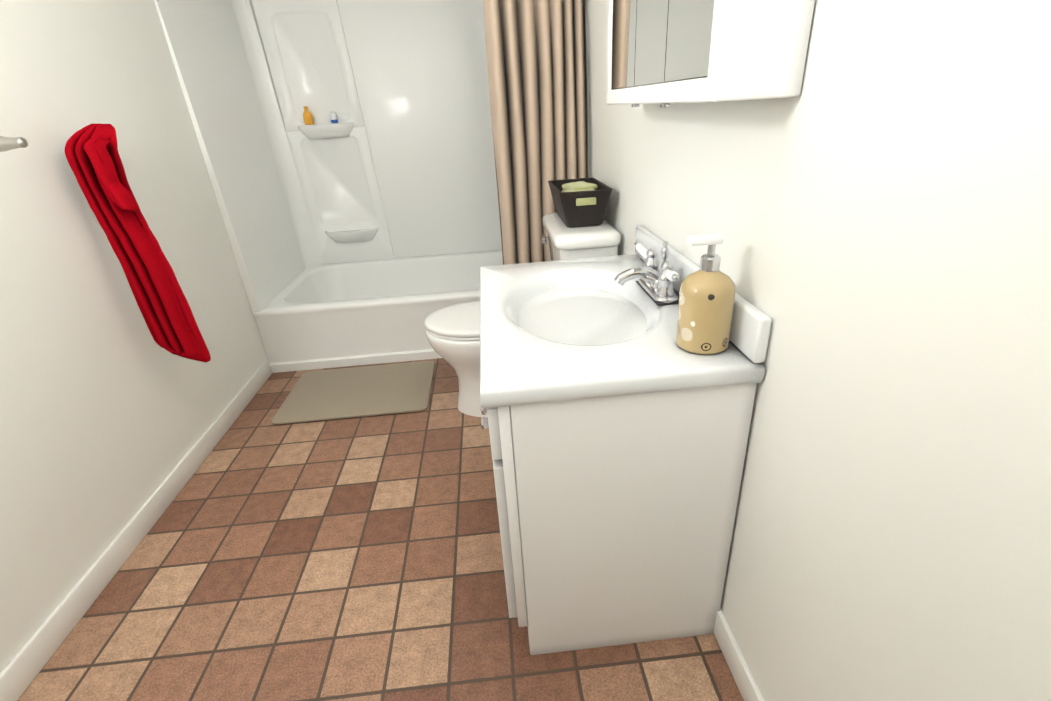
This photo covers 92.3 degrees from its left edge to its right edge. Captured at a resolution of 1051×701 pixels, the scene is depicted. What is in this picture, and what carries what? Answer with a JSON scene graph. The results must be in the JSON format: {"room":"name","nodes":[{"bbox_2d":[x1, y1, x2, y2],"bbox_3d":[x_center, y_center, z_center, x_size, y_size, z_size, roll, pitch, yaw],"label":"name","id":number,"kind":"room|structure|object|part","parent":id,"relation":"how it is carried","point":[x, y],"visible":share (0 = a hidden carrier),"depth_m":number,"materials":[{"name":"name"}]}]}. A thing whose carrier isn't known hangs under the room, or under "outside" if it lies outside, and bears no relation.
{"room":"bathroom","nodes":[
{"label":"bathroom","id":0,"kind":"room"},
{"bbox_2d":[0,0,267,672],"bbox_3d":[-1.249,-0.413,1.188,0.100,2.000,3.245,-5,26,-3],"label":"wall","id":1,"kind":"structure","parent":0,"point":[111,409],"depth_m":1.36,"materials":[{"name":"paint"}]},
{"bbox_2d":[0,136,27,151],"bbox_3d":[-1.170,-0.472,1.150,0.061,0.034,0.034,-5,26,-3],"label":"towel hook","id":2,"kind":"object","parent":1,"relation":"attached to","point":[8,143],"visible":0.62,"depth_m":1.13,"materials":[{"name":"silver metal"}]},
{"bbox_2d":[0,359,271,700],"bbox_3d":[-1.111,0.589,1.314,0.012,0.075,2.385,-5,26,-3],"label":"baseboard","id":3,"kind":"structure","parent":1,"relation":"attached to","point":[25,665],"depth_m":1.35,"materials":[{"name":"white wood"}]},
{"bbox_2d":[65,123,210,361],"bbox_3d":[-1.109,-0.280,1.471,0.188,0.698,0.206,-5,26,-3],"label":"hanging towel","id":4,"kind":"object","parent":1,"relation":"hanging from","point":[93,158],"visible":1,"depth_m":1.40,"materials":[{"name":"red fabric"}]},
{"bbox_2d":[17,358,743,700],"bbox_3d":[-0.386,0.419,1.722,1.724,0.060,3.345,-5,26,-3],"label":"floor","id":5,"kind":"structure","parent":0,"point":[353,559],"depth_m":1.27,"materials":[{"name":"tile"}]},
{"bbox_2d":[154,0,502,372],"bbox_3d":[-0.533,-0.865,2.419,1.520,1.655,0.756,-5,26,-3],"label":"bathtub","id":6,"kind":"object","parent":5,"relation":"on","point":[365,230],"visible":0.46,"depth_m":2.55,"materials":[{"name":"white plastic"}]},
{"bbox_2d":[303,106,313,124],"bbox_3d":[-1.107,-1.193,2.565,0.046,0.085,0.046,-5,26,-3],"label":"shampoo bottle","id":7,"kind":"object","parent":6,"relation":"on","point":[307,117],"visible":0.94,"depth_m":2.55,"materials":[{"name":"orange plastic"}]},
{"bbox_2d":[297,122,355,139],"bbox_3d":[-1.030,-1.131,2.604,0.290,0.067,0.086,-5,26,-3],"label":"shelf","id":8,"kind":"object","parent":6,"relation":"attached to","point":[319,130],"depth_m":2.61,"materials":[{"name":"white plastic"}]},
{"bbox_2d":[330,112,337,122],"bbox_3d":[-0.981,-1.192,2.583,0.034,0.053,0.034,-5,26,-3],"label":"lotion bottle","id":9,"kind":"object","parent":6,"relation":"on","point":[333,116],"visible":0.98,"depth_m":2.57,"materials":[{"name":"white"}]},
{"bbox_2d":[325,226,379,242],"bbox_3d":[-0.979,-0.643,2.843,0.300,0.067,0.086,-5,26,-3],"label":"shelf","id":10,"kind":"object","parent":6,"relation":"attached to","point":[335,234],"depth_m":2.85,"materials":[{"name":"white plastic"}]},
{"bbox_2d":[272,361,434,423],"bbox_3d":[-0.717,0.170,2.194,0.615,0.013,0.433,-5,26,-3],"label":"rug","id":11,"kind":"object","parent":5,"relation":"on","point":[329,394],"visible":0.94,"depth_m":2.15,"materials":[{"name":"beige fabric"}]},
{"bbox_2d":[424,212,620,417],"bbox_3d":[-0.032,-0.114,1.896,0.686,0.705,0.428,-5,26,-3],"label":"toilet","id":12,"kind":"object","parent":5,"relation":"on","point":[452,332],"visible":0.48,"depth_m":1.78,"materials":[{"name":"white ceramic"}]},
{"bbox_3d":[-0.180,-0.123,1.878,0.390,0.022,0.326,-5,26,-3],"label":"lid","id":13,"kind":"part","parent":12,"relation":"part of","materials":[{"name":"white plastic"}]},
{"bbox_3d":[0.066,-0.428,1.939,0.014,0.022,0.070,-5,26,-3],"label":"lever","id":14,"kind":"part","parent":12,"relation":"part of","materials":[{"name":"silver metal"}]},
{"bbox_3d":[0.081,-0.419,1.919,0.010,0.028,0.028,-5,26,-3],"label":"lever","id":15,"kind":"part","parent":12,"relation":"part of","materials":[{"name":"silver metal"}]},
{"bbox_2d":[548,178,612,227],"bbox_3d":[0.181,-0.514,1.734,0.172,0.128,0.304,-5,26,-3],"label":"basket","id":16,"kind":"object","parent":12,"relation":"on","point":[580,202],"visible":1,"depth_m":1.63,"materials":[{"name":"fabric"}]},
{"bbox_3d":[0.184,-0.430,1.764,0.213,0.047,0.428,-5,26,-3],"label":"tank lid","id":17,"kind":"part","parent":12,"relation":"part of","materials":[{"name":"white ceramic"}]},
{"bbox_2d":[480,225,771,654],"bbox_3d":[0.135,0.163,1.242,0.484,0.760,0.692,-5,26,-3],"label":"bathroom vanity","id":18,"kind":"object","parent":5,"relation":"on","point":[618,421],"visible":0.96,"depth_m":0.94,"materials":[{"name":"white wood"}]},
{"bbox_3d":[-0.096,0.144,1.247,0.030,0.030,0.030,-5,26,-3],"label":"knob","id":19,"kind":"part","parent":18,"relation":"part of","materials":[{"name":"silver metal"}]},
{"bbox_3d":[-0.091,0.171,1.191,0.030,0.030,0.030,-5,26,-3],"label":"knob","id":20,"kind":"part","parent":18,"relation":"part of","materials":[{"name":"silver metal"}]},
{"bbox_3d":[-0.050,0.321,1.125,0.018,0.400,0.312,-5,26,-3],"label":"door","id":21,"kind":"part","parent":18,"relation":"part of","materials":[{"name":"white wood"}]},
{"bbox_2d":[614,241,679,305],"bbox_3d":[0.258,-0.181,1.113,0.126,0.115,0.285,-5,26,-3],"label":"faucet","id":22,"kind":"object","parent":18,"relation":"on","point":[654,284],"visible":1,"depth_m":1.11,"materials":[{"name":"silver metal"}]},
{"bbox_3d":[0.253,-0.163,1.122,0.114,0.047,0.025,-5,26,-3],"label":"spout","id":23,"kind":"part","parent":22,"relation":"part of","materials":[{"name":"silver metal"}]},
{"bbox_3d":[0.278,-0.235,1.194,0.022,0.026,0.068,-5,26,-3],"label":"lever","id":24,"kind":"part","parent":22,"relation":"part of","materials":[{"name":"white plastic"}]},
{"bbox_3d":[0.297,-0.139,1.137,0.052,0.012,0.164,-5,26,-3],"label":"plate","id":25,"kind":"part","parent":22,"relation":"part of","materials":[{"name":"silver metal"}]},
{"bbox_3d":[0.294,-0.154,1.026,0.022,0.026,0.068,-5,26,-3],"label":"lever","id":26,"kind":"part","parent":22,"relation":"part of","materials":[{"name":"white plastic"}]},
{"bbox_2d":[676,234,735,354],"bbox_3d":[0.303,-0.097,0.844,0.088,0.192,0.088,-5,26,-3],"label":"soap dispenser","id":27,"kind":"object","parent":18,"relation":"on","point":[706,302],"visible":1,"depth_m":0.82,"materials":[{"name":"beige ceramic"}]},
{"bbox_2d":[585,0,1050,700],"bbox_3d":[0.367,-0.555,1.267,0.100,2.000,3.245,-5,26,-3],"label":"wall","id":28,"kind":"structure","parent":0,"point":[871,204],"depth_m":0.56,"materials":[{"name":"paint"}]},
{"bbox_2d":[635,225,771,363],"bbox_3d":[0.346,-0.163,1.105,0.021,0.080,0.692,-5,26,-3],"label":"backsplash","id":29,"kind":"structure","parent":28,"relation":"attached to","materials":[{"name":"white stone"}]},
{"bbox_2d":[607,0,814,106],"bbox_3d":[0.260,-0.756,0.802,0.117,0.661,0.620,-5,26,-3],"label":"upper cabinet","id":30,"kind":"object","parent":28,"relation":"attached to","point":[668,52],"visible":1,"depth_m":0.68,"materials":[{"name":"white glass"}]},
{"bbox_3d":[0.194,-0.832,0.960,0.008,0.591,0.196,-5,26,-3],"label":"door","id":31,"kind":"part","parent":30,"relation":"part of","materials":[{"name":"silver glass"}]},
{"bbox_3d":[0.236,-0.414,0.853,0.010,0.006,0.024,-5,26,-3],"label":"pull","id":32,"kind":"part","parent":30,"relation":"part of","materials":[{"name":"silver metal"}]},
{"bbox_3d":[0.209,-0.750,0.790,0.008,0.591,0.178,-5,26,-3],"label":"door","id":33,"kind":"part","parent":30,"relation":"part of","materials":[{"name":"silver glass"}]},
{"bbox_3d":[0.224,-0.672,0.627,0.008,0.591,0.177,-5,26,-3],"label":"door","id":34,"kind":"part","parent":30,"relation":"part of","materials":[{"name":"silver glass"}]},
{"bbox_2d":[713,608,764,700],"bbox_3d":[0.394,0.457,1.388,0.012,0.075,2.385,-5,26,-3],"label":"baseboard","id":35,"kind":"structure","parent":28,"relation":"attached to","point":[746,684],"depth_m":1.01,"materials":[{"name":"white wood"}]},
{"bbox_3d":[-0.553,-1.503,1.677,1.520,0.042,0.042,-5,26,-3],"label":"shower rod","id":36,"kind":"object","parent":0,"visible":0},
{"bbox_2d":[483,0,587,264],"bbox_3d":[0.058,-0.799,2.008,0.376,1.657,0.148,-5,26,-3],"label":"shower curtain","id":37,"kind":"object","parent":36,"relation":"hanging from","point":[536,63],"visible":0.58,"depth_m":1.93,"materials":[{"name":"fabric"}]}
]}

